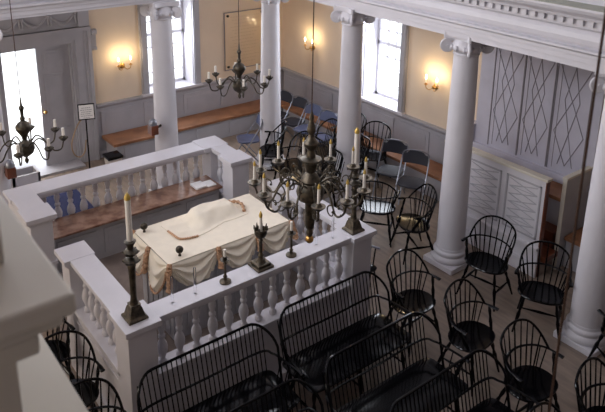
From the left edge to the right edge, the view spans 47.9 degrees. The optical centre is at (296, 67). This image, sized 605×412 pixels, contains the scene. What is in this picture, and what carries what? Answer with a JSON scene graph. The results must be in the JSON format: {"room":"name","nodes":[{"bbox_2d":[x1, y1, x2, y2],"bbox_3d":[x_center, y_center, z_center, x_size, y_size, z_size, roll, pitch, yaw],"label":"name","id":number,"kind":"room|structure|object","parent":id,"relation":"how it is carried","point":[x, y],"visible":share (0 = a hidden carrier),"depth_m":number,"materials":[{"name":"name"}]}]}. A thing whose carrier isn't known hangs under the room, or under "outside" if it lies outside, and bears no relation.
{"room":"house of worship","nodes":[
{"label":"house of worship","id":0,"kind":"room"},
{"bbox_2d":[11,165,40,187],"bbox_3d":[-3.735,1.844,9.415,0.360,0.880,0.280,-12,20,-36],"label":"crate","id":1,"kind":"object","parent":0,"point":[26,175],"visible":0.17,"depth_m":9.25,"materials":[{"name":"white paint"}]},
{"bbox_2d":[88,0,282,103],"bbox_3d":[-4.240,-1.694,10.586,10.580,7.000,0.420,-12,20,-36],"label":"wall","id":2,"kind":"structure","parent":0,"point":[117,36],"depth_m":11.86,"materials":[{"name":"yellow paint"}]},
{"bbox_2d":[0,12,76,32],"bbox_3d":[-4.096,-0.695,10.651,1.340,0.210,0.065,-12,20,-36],"label":"trim","id":3,"kind":"structure","parent":2,"relation":"attached to","point":[48,18],"depth_m":10.70,"materials":[{"name":"grey paint"}]},
{"bbox_2d":[0,10,99,177],"bbox_3d":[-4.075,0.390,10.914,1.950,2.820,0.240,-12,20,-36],"label":"trim","id":4,"kind":"structure","parent":2,"relation":"attached to","point":[82,39],"depth_m":11.07,"materials":[{"name":"grey paint"}]},
{"bbox_2d":[35,44,76,165],"bbox_3d":[-3.974,0.629,11.312,0.520,2.060,0.130,-12,20,-36],"label":"door","id":5,"kind":"structure","parent":2,"relation":"in","point":[52,62],"depth_m":11.28,"materials":[{"name":"grey paint"}]},
{"bbox_2d":[117,56,132,69],"bbox_3d":[-2.976,-0.081,11.709,0.288,0.246,0.154,-12,20,-36],"label":"wall sconce","id":6,"kind":"object","parent":2,"relation":"attached to","point":[122,65],"visible":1,"depth_m":11.72,"materials":[{"name":"gold metal"}]},
{"bbox_2d":[146,0,184,85],"bbox_3d":[-2.485,-0.632,12.478,0.920,1.960,0.070,-12,20,-36],"label":"window","id":7,"kind":"structure","parent":2,"relation":"in","point":[181,29],"depth_m":12.70,"materials":[{"name":"white paint"}]},
{"bbox_2d":[137,0,202,96],"bbox_3d":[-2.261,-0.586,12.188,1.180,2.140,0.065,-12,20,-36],"label":"trim","id":8,"kind":"structure","parent":2,"relation":"attached to","point":[142,29],"depth_m":12.13,"materials":[{"name":"grey paint"}]},
{"bbox_2d":[96,67,284,157],"bbox_3d":[-1.843,0.786,12.931,3.990,0.980,0.075,-12,20,-36],"label":"trim","id":9,"kind":"structure","parent":2,"relation":"attached to","point":[114,116],"depth_m":12.62,"materials":[{"name":"grey paint"}]},
{"bbox_2d":[224,8,260,70],"bbox_3d":[-0.998,-0.549,13.217,0.940,1.140,0.055,-12,20,-36],"label":"tablet","id":10,"kind":"object","parent":2,"relation":"attached to","point":[248,36],"visible":0.87,"depth_m":13.17,"materials":[{"name":"beige"}]},
{"bbox_2d":[41,125,604,411],"bbox_3d":[0.045,3.372,6.191,10.740,0.150,14.800,-12,20,-36],"label":"floor","id":11,"kind":"structure","parent":0,"point":[567,367],"depth_m":7.98,"materials":[{"name":"wood"}]},
{"bbox_2d":[0,30,11,205],"bbox_3d":[-3.906,0.911,8.707,0.470,3.065,0.470,-12,20,-36],"label":"column","id":12,"kind":"structure","parent":11,"relation":"on","point":[5,184],"depth_m":8.73,"materials":[{"name":"white paint"}]},
{"bbox_2d":[4,159,16,179],"bbox_3d":[-3.709,1.281,8.742,0.268,0.240,0.137,13,21,37],"label":"box","id":13,"kind":"object","parent":12,"relation":"attached to","point":[10,169],"visible":1,"depth_m":8.66,"materials":[{"name":"red wood"}]},
{"bbox_2d":[41,317,75,379],"bbox_3d":[-2.418,2.698,6.436,0.606,0.955,0.479,-13,21,-40],"label":"chair","id":14,"kind":"object","parent":11,"relation":"on","point":[52,344],"visible":0.2,"depth_m":6.54,"materials":[{"name":"black paint"}]},
{"bbox_2d":[46,189,93,216],"bbox_3d":[-3.324,2.244,9.609,1.170,0.013,2.290,-12,20,-36],"label":"rug","id":15,"kind":"object","parent":11,"relation":"on","point":[76,198],"visible":0.02,"depth_m":10.30,"materials":[{"name":"blue fabric"}]},
{"bbox_2d":[44,330,104,411],"bbox_3d":[-1.999,2.846,5.948,0.606,0.955,0.479,-10,19,-32],"label":"chair","id":16,"kind":"object","parent":11,"relation":"on","point":[85,387],"visible":0.52,"depth_m":6.05,"materials":[{"name":"black paint"}]},
{"bbox_2d":[77,103,94,168],"bbox_3d":[-3.407,1.173,11.120,0.278,1.219,0.260,-12,20,-36],"label":"sign stand","id":17,"kind":"object","parent":11,"relation":"on","point":[86,112],"visible":0.85,"depth_m":10.96,"materials":[{"name":"black paint"}]},
{"bbox_2d":[71,120,86,157],"bbox_3d":[-3.549,1.128,11.079,0.255,0.728,0.046,-2,16,-8],"label":"rope","id":18,"kind":"object","parent":17,"relation":"hanging from","point":[80,120],"visible":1,"depth_m":11.11,"materials":[{"name":"brown"}]},
{"bbox_2d":[73,377,126,411],"bbox_3d":[-1.606,3.014,5.392,0.606,0.955,0.479,-12,20,-36],"label":"chair","id":19,"kind":"object","parent":11,"relation":"on","point":[121,408],"visible":0.76,"depth_m":5.52,"materials":[{"name":"black paint"}]},
{"bbox_2d":[102,150,122,163],"bbox_3d":[-3.036,1.593,11.281,0.260,0.330,0.260,-12,20,-36],"label":"box","id":20,"kind":"object","parent":11,"relation":"on","point":[113,156],"visible":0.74,"depth_m":11.19,"materials":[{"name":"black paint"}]},
{"bbox_2d":[2,135,252,269],"bbox_3d":[-1.977,1.914,8.442,2.835,1.334,0.930,-12,20,-36],"label":"balustrade","id":21,"kind":"object","parent":11,"relation":"on","point":[228,166],"visible":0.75,"depth_m":8.45,"materials":[{"name":"white paint"}]},
{"bbox_2d":[140,0,181,190],"bbox_3d":[-1.962,0.514,10.144,0.470,3.065,0.470,-12,20,-36],"label":"column","id":22,"kind":"structure","parent":11,"relation":"on","point":[160,13],"depth_m":9.90,"materials":[{"name":"white paint"}]},
{"bbox_2d":[0,0,169,20],"bbox_3d":[-2.878,-1.047,8.924,6.700,0.605,0.620,-12,20,-36],"label":"trim","id":23,"kind":"structure","parent":22,"relation":"on","point":[19,8],"depth_m":8.68,"materials":[{"name":"white paint"}]},
{"bbox_2d":[147,118,161,135],"bbox_3d":[-2.027,0.827,9.934,0.167,0.240,0.355,10,19,29],"label":"box","id":24,"kind":"object","parent":22,"relation":"attached to","point":[153,128],"visible":1,"depth_m":9.80,"materials":[{"name":"red wood"}]},
{"bbox_2d":[48,252,309,363],"bbox_3d":[-1.251,2.624,7.711,2.710,0.400,2.670,-12,20,-36],"label":"platform","id":25,"kind":"object","parent":11,"relation":"on","point":[114,264],"visible":0.02,"depth_m":7.59,"materials":[{"name":"grey wood"}]},
{"bbox_2d":[52,175,222,272],"bbox_3d":[-1.992,1.927,8.460,2.260,0.500,0.430,-12,20,-36],"label":"bench","id":26,"kind":"object","parent":25,"relation":"on","point":[103,228],"visible":0.55,"depth_m":8.24,"materials":[{"name":"brown wood"}]},
{"bbox_2d":[190,180,216,189],"bbox_3d":[-1.219,1.530,8.900,0.290,0.029,0.200,-12,20,-36],"label":"folded paper","id":27,"kind":"object","parent":26,"relation":"on","point":[197,185],"visible":1,"depth_m":8.87,"materials":[{"name":"white paper"}]},
{"bbox_2d":[136,224,284,339],"bbox_3d":[-0.883,2.093,7.246,1.380,0.890,0.740,-12,20,-36],"label":"table","id":28,"kind":"object","parent":25,"relation":"on","point":[149,297],"visible":0.19,"depth_m":6.97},
{"bbox_2d":[132,194,298,294],"bbox_3d":[-0.881,1.794,7.139,1.632,0.488,0.991,-12,20,-36],"label":"tablecloth","id":29,"kind":"object","parent":28,"relation":"on","point":[163,245],"depth_m":6.83,"materials":[{"name":"beige fabric"}]},
{"bbox_2d":[161,198,247,239],"bbox_3d":[-0.929,1.572,7.195,0.929,0.120,0.462,-12,20,-36],"label":"cloth cover","id":30,"kind":"object","parent":29,"relation":"on","point":[202,218],"visible":1,"depth_m":7.17,"materials":[{"name":"white fabric"}]},
{"bbox_2d":[102,99,288,159],"bbox_3d":[-1.681,1.124,12.797,3.880,0.410,0.530,-12,20,-36],"label":"bench","id":31,"kind":"object","parent":11,"relation":"on","point":[232,120],"visible":0.53,"depth_m":12.50,"materials":[{"name":"orange wood"}]},
{"bbox_2d":[54,177,376,411],"bbox_3d":[-0.753,2.356,6.989,2.820,1.333,1.590,-12,20,-36],"label":"balustrade","id":32,"kind":"object","parent":11,"relation":"on","point":[125,352],"visible":0.81,"depth_m":6.33,"materials":[{"name":"white paint"}]},
{"bbox_2d":[121,193,148,325],"bbox_3d":[-1.326,1.517,5.453,0.170,1.132,0.170,-12,20,-36],"label":"candlestick","id":33,"kind":"object","parent":32,"relation":"on","point":[134,313],"visible":1,"depth_m":5.46,"materials":[{"name":"brown metal"}]},
{"bbox_2d":[124,200,132,241],"bbox_3d":[-1.323,1.206,5.362,0.050,0.360,0.050,-12,20,-36],"label":"candle","id":34,"kind":"object","parent":33,"relation":"on","point":[129,232],"depth_m":5.35,"materials":[{"name":"white wax"}]},
{"bbox_2d":[122,238,140,265],"bbox_3d":[-1.326,1.482,5.442,0.135,0.225,0.152,-12,20,-36],"label":"cup","id":35,"kind":"object","parent":33,"relation":"on","point":[130,252],"depth_m":5.41,"materials":[{"name":"metal"}]},
{"bbox_2d":[170,276,173,303],"bbox_3d":[-1.056,1.885,5.768,0.024,0.255,0.024,-12,20,-36],"label":"post","id":36,"kind":"object","parent":32,"relation":"on","point":[171,277],"visible":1,"depth_m":5.76,"materials":[{"name":"white"}]},
{"bbox_2d":[193,267,196,293],"bbox_3d":[-0.881,1.849,5.897,0.024,0.255,0.024,-12,20,-36],"label":"post","id":37,"kind":"object","parent":32,"relation":"on","point":[194,268],"visible":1,"depth_m":5.88,"materials":[{"name":"white"}]},
{"bbox_2d":[220,249,230,284],"bbox_3d":[-0.636,1.767,6.055,0.104,0.330,0.104,-12,20,-36],"label":"candlestick","id":38,"kind":"object","parent":32,"relation":"on","point":[223,281],"visible":1,"depth_m":6.05,"materials":[{"name":"brown metal"}]},
{"bbox_2d":[248,211,273,272],"bbox_3d":[-0.330,1.581,6.271,0.180,0.572,0.180,-12,20,-36],"label":"candlestick","id":39,"kind":"object","parent":32,"relation":"on","point":[260,264],"visible":1,"depth_m":6.28,"materials":[{"name":"brown metal"}]},
{"bbox_2d":[259,211,262,231],"bbox_3d":[-0.328,1.418,6.223,0.036,0.232,0.037,-12,20,-36],"label":"candle","id":40,"kind":"object","parent":39,"relation":"on","point":[260,214],"depth_m":6.21,"materials":[{"name":"white wax"}]},
{"bbox_2d":[286,221,296,257],"bbox_3d":[-0.049,1.633,6.485,0.104,0.360,0.104,-12,20,-36],"label":"candlestick","id":41,"kind":"object","parent":32,"relation":"on","point":[291,254],"visible":1,"depth_m":6.49,"materials":[{"name":"brown metal"}]},
{"bbox_2d":[315,222,317,244],"bbox_3d":[0.198,1.629,6.695,0.024,0.255,0.024,-12,20,-36],"label":"post","id":42,"kind":"object","parent":32,"relation":"on","point":[316,231],"visible":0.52,"depth_m":6.69,"materials":[{"name":"white"}]},
{"bbox_2d":[331,215,333,237],"bbox_3d":[0.365,1.595,6.818,0.024,0.255,0.024,-12,20,-36],"label":"post","id":43,"kind":"object","parent":32,"relation":"on","point":[332,235],"visible":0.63,"depth_m":6.81,"materials":[{"name":"white"}]},
{"bbox_2d":[342,127,364,235],"bbox_3d":[0.590,1.133,6.845,0.170,1.132,0.170,-12,20,-36],"label":"candlestick","id":44,"kind":"object","parent":32,"relation":"on","point":[353,226],"visible":0.8,"depth_m":6.89,"materials":[{"name":"brown metal"}]},
{"bbox_2d":[349,166,361,187],"bbox_3d":[0.591,1.098,6.835,0.135,0.225,0.152,-12,20,-36],"label":"cup","id":45,"kind":"object","parent":44,"relation":"on","point":[355,176],"depth_m":6.81,"materials":[{"name":"metal"}]},
{"bbox_2d":[354,127,359,163],"bbox_3d":[0.594,0.792,6.746,0.052,0.422,0.055,-12,20,-36],"label":"candle","id":46,"kind":"object","parent":44,"relation":"on","point":[356,141],"depth_m":6.72,"materials":[{"name":"white wax"}]},
{"bbox_2d":[137,323,302,411],"bbox_3d":[-0.632,2.913,5.717,1.434,0.984,0.625,-12,20,-36],"label":"settee","id":47,"kind":"object","parent":11,"relation":"on","point":[236,395],"visible":0.96,"depth_m":5.88,"materials":[{"name":"black paint"}]},
{"bbox_2d":[236,112,262,162],"bbox_3d":[-0.811,1.224,11.663,0.461,0.887,0.443,-3,17,-12],"label":"folding chair","id":48,"kind":"object","parent":11,"relation":"on","point":[247,138],"visible":0.94,"depth_m":11.64,"materials":[{"name":"blue metal"}]},
{"bbox_2d":[252,0,288,168],"bbox_3d":[-0.435,0.181,11.345,0.470,3.065,0.470,-12,20,-36],"label":"column","id":49,"kind":"structure","parent":11,"relation":"on","point":[270,100],"depth_m":11.18,"materials":[{"name":"white paint"}]},
{"bbox_2d":[258,120,286,179],"bbox_3d":[-0.394,1.339,11.160,0.479,0.955,0.606,0,16,-3],"label":"chair","id":50,"kind":"object","parent":11,"relation":"on","point":[266,151],"visible":0.7,"depth_m":11.11,"materials":[{"name":"black paint"}]},
{"bbox_2d":[229,378,323,411],"bbox_3d":[-0.259,3.110,5.062,1.434,0.984,0.625,-12,20,-36],"label":"settee","id":51,"kind":"object","parent":11,"relation":"on","point":[293,380],"visible":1,"depth_m":5.41,"materials":[{"name":"black paint"}]},
{"bbox_2d":[281,89,292,135],"bbox_3d":[-0.346,0.891,12.821,0.443,0.887,0.461,15,22,40],"label":"folding chair","id":52,"kind":"object","parent":11,"relation":"on","point":[286,96],"visible":0.42,"depth_m":12.84,"materials":[{"name":"grey metal"}]},
{"bbox_2d":[281,95,309,149],"bbox_3d":[-0.050,0.994,12.483,0.443,0.887,0.461,15,22,40],"label":"folding chair","id":53,"kind":"object","parent":11,"relation":"on","point":[300,101],"visible":0.82,"depth_m":12.53,"materials":[{"name":"grey metal"}]},
{"bbox_2d":[289,102,322,151],"bbox_3d":[0.186,1.101,12.125,0.443,0.887,0.461,15,22,40],"label":"folding chair","id":54,"kind":"object","parent":11,"relation":"on","point":[316,108],"visible":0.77,"depth_m":12.18,"materials":[{"name":"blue metal"}]},
{"bbox_2d":[270,130,344,207],"bbox_3d":[0.136,1.615,10.180,0.625,0.984,1.434,-8,19,-28],"label":"settee","id":55,"kind":"object","parent":11,"relation":"on","point":[287,164],"visible":0.48,"depth_m":10.29,"materials":[{"name":"black paint"}]},
{"bbox_2d":[315,109,337,144],"bbox_3d":[0.438,1.206,11.780,0.443,0.887,0.461,15,22,40],"label":"folding chair","id":56,"kind":"object","parent":11,"relation":"on","point":[327,114],"visible":0.62,"depth_m":11.83,"materials":[{"name":"blue metal"}]},
{"bbox_2d":[299,118,371,199],"bbox_3d":[0.588,1.463,10.719,0.625,0.984,1.434,-8,19,-28],"label":"settee","id":57,"kind":"object","parent":11,"relation":"on","point":[361,169],"visible":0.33,"depth_m":10.90,"materials":[{"name":"black paint"}]},
{"bbox_2d":[277,271,413,411],"bbox_3d":[0.471,2.688,6.533,1.434,0.984,0.625,-12,20,-36],"label":"settee","id":58,"kind":"object","parent":11,"relation":"on","point":[310,361],"visible":0.78,"depth_m":6.52,"materials":[{"name":"black paint"}]},
{"bbox_2d":[330,113,367,166],"bbox_3d":[0.881,1.247,11.528,0.606,0.955,0.479,15,22,40],"label":"chair","id":59,"kind":"object","parent":11,"relation":"on","point":[363,130],"visible":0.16,"depth_m":11.48,"materials":[{"name":"black paint"}]},
{"bbox_2d":[325,5,375,213],"bbox_3d":[0.773,0.614,9.916,0.470,3.065,0.470,-12,20,-36],"label":"column","id":60,"kind":"structure","parent":11,"relation":"on","point":[350,81],"depth_m":9.68,"materials":[{"name":"white paint"}]},
{"bbox_2d":[309,0,604,73],"bbox_3d":[3.282,-0.155,6.189,0.620,0.635,11.880,-12,20,-36],"label":"entablature","id":61,"kind":"structure","parent":60,"relation":"on","point":[574,45],"depth_m":7.28,"materials":[{"name":"white paint"}]},
{"bbox_2d":[457,0,602,29],"bbox_3d":[3.291,-0.230,5.893,0.040,0.055,11.507,-12,20,-36],"label":"trim","id":62,"kind":"structure","parent":61,"relation":"attached to","point":[475,2],"depth_m":6.94,"materials":[{"name":"white paint"}]},
{"bbox_2d":[535,0,604,12],"bbox_3d":[3.217,-0.405,5.897,0.245,0.007,11.630,-12,20,-36],"label":"trim","id":63,"kind":"structure","parent":61,"relation":"on","point":[597,8],"depth_m":6.54,"materials":[{"name":"grey paint"}]},
{"bbox_2d":[568,0,604,6],"bbox_3d":[3.346,-0.736,6.130,0.340,0.515,11.980,-12,20,-36],"label":"trim","id":64,"kind":"structure","parent":61,"relation":"on","point":[593,2],"depth_m":6.54,"materials":[{"name":"white paint"}]},
{"bbox_2d":[281,103,442,200],"bbox_3d":[1.245,1.433,11.865,0.430,0.410,4.550,-12,20,-36],"label":"bench","id":65,"kind":"object","parent":11,"relation":"on","point":[434,177],"visible":0.24,"depth_m":11.09,"materials":[{"name":"orange wood"}]},
{"bbox_2d":[360,121,390,187],"bbox_3d":[1.228,1.387,11.063,0.606,0.955,0.479,11,19,31],"label":"chair","id":66,"kind":"object","parent":11,"relation":"on","point":[374,156],"visible":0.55,"depth_m":11.10,"materials":[{"name":"black paint"}]},
{"bbox_2d":[369,245,381,313],"bbox_3d":[0.796,2.399,7.558,0.280,0.970,0.252,-12,20,-36],"label":"stand","id":67,"kind":"object","parent":11,"relation":"on","point":[373,267],"visible":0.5,"depth_m":7.46,"materials":[{"name":"black paint"}]},
{"bbox_2d":[370,264,376,271],"bbox_3d":[0.823,2.210,7.476,0.120,0.055,0.120,-12,20,-36],"label":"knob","id":68,"kind":"object","parent":67,"relation":"attached to","point":[373,268],"depth_m":7.44,"materials":[{"name":"black paint"}]},
{"bbox_2d":[358,180,400,247],"bbox_3d":[1.099,1.895,9.324,0.606,0.955,0.479,5,17,14],"label":"chair","id":69,"kind":"object","parent":11,"relation":"on","point":[370,206],"visible":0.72,"depth_m":9.23,"materials":[{"name":"black paint"}]},
{"bbox_2d":[371,139,408,204],"bbox_3d":[1.454,1.591,10.507,0.443,0.887,0.461,8,18,23],"label":"folding chair","id":70,"kind":"object","parent":11,"relation":"on","point":[393,145],"visible":0.93,"depth_m":10.56,"materials":[{"name":"grey metal"}]},
{"bbox_2d":[322,312,470,411],"bbox_3d":[0.862,2.877,5.903,1.434,0.984,0.625,-12,20,-36],"label":"settee","id":71,"kind":"object","parent":11,"relation":"on","point":[381,397],"visible":0.91,"depth_m":6.00,"materials":[{"name":"black paint"}]},
{"bbox_2d":[394,149,429,214],"bbox_3d":[1.708,1.705,10.127,0.443,0.887,0.461,8,18,23],"label":"folding chair","id":72,"kind":"object","parent":11,"relation":"on","point":[414,156],"visible":0.88,"depth_m":10.17,"materials":[{"name":"grey metal"}]},
{"bbox_2d":[386,249,440,355],"bbox_3d":[1.239,2.485,7.313,0.606,0.955,0.479,-12,20,-36],"label":"chair","id":73,"kind":"object","parent":11,"relation":"on","point":[413,300],"visible":0.84,"depth_m":7.35,"materials":[{"name":"black paint"}]},
{"bbox_2d":[389,183,437,264],"bbox_3d":[1.552,2.013,8.938,0.479,0.955,0.606,-3,17,-13],"label":"chair","id":74,"kind":"object","parent":11,"relation":"on","point":[414,223],"visible":0.98,"depth_m":8.91,"materials":[{"name":"black paint"}]},
{"bbox_2d":[423,32,493,274],"bbox_3d":[2.003,1.061,8.443,0.470,3.065,0.470,-12,20,-36],"label":"column","id":75,"kind":"structure","parent":11,"relation":"on","point":[448,254],"depth_m":8.32,"materials":[{"name":"white paint"}]},
{"bbox_2d":[388,349,539,411],"bbox_3d":[1.324,3.024,5.421,1.434,0.984,0.625,-12,20,-36],"label":"settee","id":76,"kind":"object","parent":11,"relation":"on","point":[489,404],"visible":0.98,"depth_m":5.72,"materials":[{"name":"black paint"}]},
{"bbox_2d":[437,278,499,396],"bbox_3d":[1.729,2.644,6.793,0.606,0.955,0.479,-14,22,-42],"label":"chair","id":77,"kind":"object","parent":11,"relation":"on","point":[468,336],"visible":0.89,"depth_m":6.81,"materials":[{"name":"black paint"}]},
{"bbox_2d":[456,215,516,311],"bbox_3d":[2.266,2.278,8.065,0.606,0.955,0.479,15,22,40],"label":"chair","id":78,"kind":"object","parent":11,"relation":"on","point":[485,262],"visible":0.97,"depth_m":8.10,"materials":[{"name":"black paint"}]},
{"bbox_2d":[439,147,562,277],"bbox_3d":[2.878,1.744,9.205,0.980,1.345,1.600,-12,20,-36],"label":"cabinet","id":79,"kind":"object","parent":11,"relation":"on","point":[527,198],"visible":0.6,"depth_m":8.72,"materials":[{"name":"white paint"}]},
{"bbox_2d":[540,221,557,262],"bbox_3d":[3.141,2.218,8.783,0.510,0.280,0.500,-12,20,-36],"label":"step block","id":80,"kind":"object","parent":79,"relation":"on","point":[550,229],"visible":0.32,"depth_m":8.70,"materials":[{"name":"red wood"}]},
{"bbox_2d":[496,318,564,411],"bbox_3d":[2.111,2.828,6.180,0.606,0.955,0.479,-10,19,-32],"label":"chair","id":81,"kind":"object","parent":11,"relation":"on","point":[535,382],"visible":0.84,"depth_m":6.21,"materials":[{"name":"black paint"}]},
{"bbox_2d":[511,240,572,337],"bbox_3d":[2.711,2.447,7.506,0.606,0.955,0.479,8,18,23],"label":"chair","id":82,"kind":"object","parent":11,"relation":"on","point":[539,292],"visible":0.94,"depth_m":7.52,"materials":[{"name":"black paint"}]},
{"bbox_2d":[528,401,560,411],"bbox_3d":[1.960,3.114,5.198,0.606,0.955,0.479,-12,20,-36],"label":"chair","id":83,"kind":"object","parent":11,"relation":"on","point":[534,407],"visible":0.94,"depth_m":5.28,"materials":[{"name":"black paint"}]},
{"bbox_2d":[552,166,592,269],"bbox_3d":[3.527,1.929,8.718,0.580,1.280,0.065,-12,20,-36],"label":"wall","id":84,"kind":"structure","parent":11,"relation":"on","point":[571,182],"depth_m":8.62,"materials":[{"name":"white paint"}]},
{"bbox_2d":[563,227,582,271],"bbox_3d":[5.123,2.897,6.955,0.510,0.450,5.000,-12,20,-36],"label":"bench","id":85,"kind":"object","parent":11,"relation":"on","point":[568,238],"visible":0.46,"depth_m":8.66,"materials":[{"name":"orange wood"}]},
{"bbox_2d":[553,69,604,356],"bbox_3d":[3.159,1.498,7.000,0.470,3.065,0.470,-12,20,-36],"label":"column","id":86,"kind":"structure","parent":11,"relation":"on","point":[581,328],"depth_m":7.06,"materials":[{"name":"white paint"}]},
{"bbox_2d":[574,357,604,411],"bbox_3d":[2.570,2.975,5.697,0.606,0.955,0.479,-13,21,-40],"label":"chair","id":87,"kind":"object","parent":11,"relation":"on","point":[581,407],"visible":1,"depth_m":5.79,"materials":[{"name":"black paint"}]},
{"bbox_2d":[587,309,604,358],"bbox_3d":[3.335,2.658,6.811,0.606,0.955,0.479,-1,16,-7],"label":"chair","id":88,"kind":"object","parent":11,"relation":"on","point":[600,311],"visible":0.98,"depth_m":6.96,"materials":[{"name":"black paint"}]},
{"bbox_2d":[283,0,481,128],"bbox_3d":[4.306,-0.811,7.930,0.420,7.000,14.420,-12,20,-36],"label":"wall","id":89,"kind":"structure","parent":0,"point":[425,54],"depth_m":12.43,"materials":[{"name":"yellow paint"}]},
{"bbox_2d":[282,67,445,164],"bbox_3d":[1.202,1.032,12.216,0.075,0.980,4.820,-12,20,-36],"label":"trim","id":90,"kind":"structure","parent":89,"relation":"attached to","point":[429,138],"depth_m":11.78,"materials":[{"name":"grey paint"}]},
{"bbox_2d":[361,17,405,115],"bbox_3d":[1.560,-0.316,11.620,0.410,1.990,1.200,-12,20,-36],"label":"trim","id":91,"kind":"structure","parent":89,"relation":"attached to","point":[371,31],"depth_m":12.01,"materials":[{"name":"white paint"}]},
{"bbox_2d":[361,21,409,112],"bbox_3d":[1.443,-0.344,11.518,0.065,2.140,1.160,-12,20,-36],"label":"trim","id":92,"kind":"structure","parent":89,"relation":"attached to","point":[405,32],"depth_m":11.21,"materials":[{"name":"grey paint"}]},
{"bbox_2d":[375,18,400,100],"bbox_3d":[1.734,-0.366,11.745,0.070,1.960,0.900,-12,20,-36],"label":"window","id":93,"kind":"structure","parent":89,"relation":"in","point":[388,43],"depth_m":11.99,"materials":[{"name":"white paint"}]},
{"bbox_2d":[424,74,438,91],"bbox_3d":[2.140,0.246,10.663,0.154,0.246,0.288,-12,20,-36],"label":"wall sconce","id":94,"kind":"object","parent":89,"relation":"attached to","point":[435,86],"visible":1,"depth_m":10.69,"materials":[{"name":"gold metal"}]},
{"bbox_2d":[472,120,589,191],"bbox_3d":[3.200,1.652,9.613,0.160,1.300,1.950,-12,20,-36],"label":"trim","id":95,"kind":"structure","parent":89,"relation":"attached to","point":[550,173],"depth_m":9.53,"materials":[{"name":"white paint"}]},
{"bbox_2d":[474,47,604,213],"bbox_3d":[3.264,0.814,9.345,0.100,3.060,1.850,-12,20,-36],"label":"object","id":96,"kind":"structure","parent":89,"relation":"attached to","point":[488,60],"depth_m":9.20,"materials":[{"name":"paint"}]},
{"bbox_2d":[487,47,594,168],"bbox_3d":[3.257,0.345,9.132,0.014,1.980,1.482,-12,20,-36],"label":"trim","id":97,"kind":"structure","parent":89,"relation":"attached to","point":[558,64],"depth_m":9.18,"materials":[{"name":"grey paint"}]},
{"bbox_3d":[0.189,-3.467,4.105,10.580,0.150,14.840,-12,20,-36],"label":"ceiling","id":98,"kind":"structure","parent":0,"visible":0},
{"bbox_2d":[205,0,272,98],"bbox_3d":[-0.696,-1.967,7.984,0.824,4.930,0.824,-12,20,-36],"label":"chandelier","id":99,"kind":"object","parent":98,"relation":"hanging from","point":[239,85],"visible":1,"depth_m":8.53,"materials":[{"name":"brown metal"}]},
{"bbox_2d":[248,0,371,242],"bbox_3d":[0.134,-0.985,4.865,1.002,5.042,1.002,-12,20,-36],"label":"chandelier","id":100,"kind":"object","parent":98,"relation":"hanging from","point":[310,191],"visible":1,"depth_m":5.34,"materials":[{"name":"brown metal"}]},
{"bbox_2d":[262,178,265,191],"bbox_3d":[-0.245,0.896,5.140,0.024,0.135,0.025,-12,20,-36],"label":"candle","id":101,"kind":"object","parent":100,"relation":"on","point":[264,182],"depth_m":5.13,"materials":[{"name":"white wax"}]},
{"bbox_2d":[286,187,288,201],"bbox_3d":[-0.065,0.938,5.003,0.024,0.135,0.025,-12,20,-36],"label":"candle","id":102,"kind":"object","parent":100,"relation":"on","point":[287,188],"depth_m":4.99,"materials":[{"name":"white wax"}]},
{"bbox_2d":[317,189,319,203],"bbox_3d":[0.163,0.951,4.971,0.024,0.135,0.025,-12,20,-36],"label":"candle","id":103,"kind":"object","parent":100,"relation":"on","point":[318,190],"depth_m":4.96,"materials":[{"name":"white wax"}]},
{"bbox_2d":[345,184,348,198],"bbox_3d":[0.377,0.929,5.053,0.024,0.135,0.025,-12,20,-36],"label":"candle","id":104,"kind":"object","parent":100,"relation":"on","point":[347,185],"depth_m":5.04,"materials":[{"name":"white wax"}]},
{"bbox_2d":[362,174,365,187],"bbox_3d":[0.520,0.880,5.226,0.024,0.135,0.025,-12,20,-36],"label":"candle","id":105,"kind":"object","parent":100,"relation":"on","point":[364,175],"depth_m":5.21,"materials":[{"name":"white wax"}]},
{"bbox_2d":[548,10,604,411],"bbox_3d":[0.852,-0.158,1.872,0.824,4.930,0.824,-12,20,-36],"label":"chandelier","id":106,"kind":"object","parent":98,"relation":"hanging from","point":[603,25],"visible":1,"depth_m":2.04,"materials":[{"name":"brown metal"}]},
{"bbox_3d":[4.534,1.622,-0.366,9.740,7.000,0.420,-12,20,-36],"label":"wall","id":107,"kind":"structure","parent":0,"visible":0},
{"bbox_2d":[17,333,87,411],"bbox_3d":[-1.598,0.842,2.582,0.620,0.635,11.880,-12,20,-36],"label":"trim","id":108,"kind":"structure","parent":107,"relation":"attached to","point":[44,385],"depth_m":1.68,"materials":[{"name":"white wood"}]},
{"bbox_2d":[0,195,75,411],"bbox_3d":[0.154,0.926,0.107,0.570,0.635,4.550,-12,20,-36],"label":"parapet","id":109,"kind":"object","parent":108,"relation":"on","point":[35,299],"visible":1,"depth_m":1.16,"materials":[{"name":"white paint"}]},
{"bbox_3d":[0.145,0.127,5.158,9.740,0.540,14.000,-12,20,-36],"label":"ceiling","id":110,"kind":"structure","parent":0,"visible":0},
{"bbox_2d":[0,0,67,165],"bbox_3d":[-2.809,-1.353,6.477,0.824,4.930,0.824,-12,20,-36],"label":"chandelier","id":111,"kind":"object","parent":110,"relation":"hanging from","point":[25,148],"visible":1,"depth_m":7.04,"materials":[{"name":"brown metal"}]},
{"label":"outside","id":112,"kind":"structure","parent":0,"visible":0},
{"bbox_2d":[1,0,400,164],"bbox_3d":[-9.822,0.450,16.822,28.000,0.150,14.700,-12,20,-36],"label":"sky","id":113,"kind":"structure","parent":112,"point":[26,60],"depth_m":17.25,"materials":[{"name":"white"}]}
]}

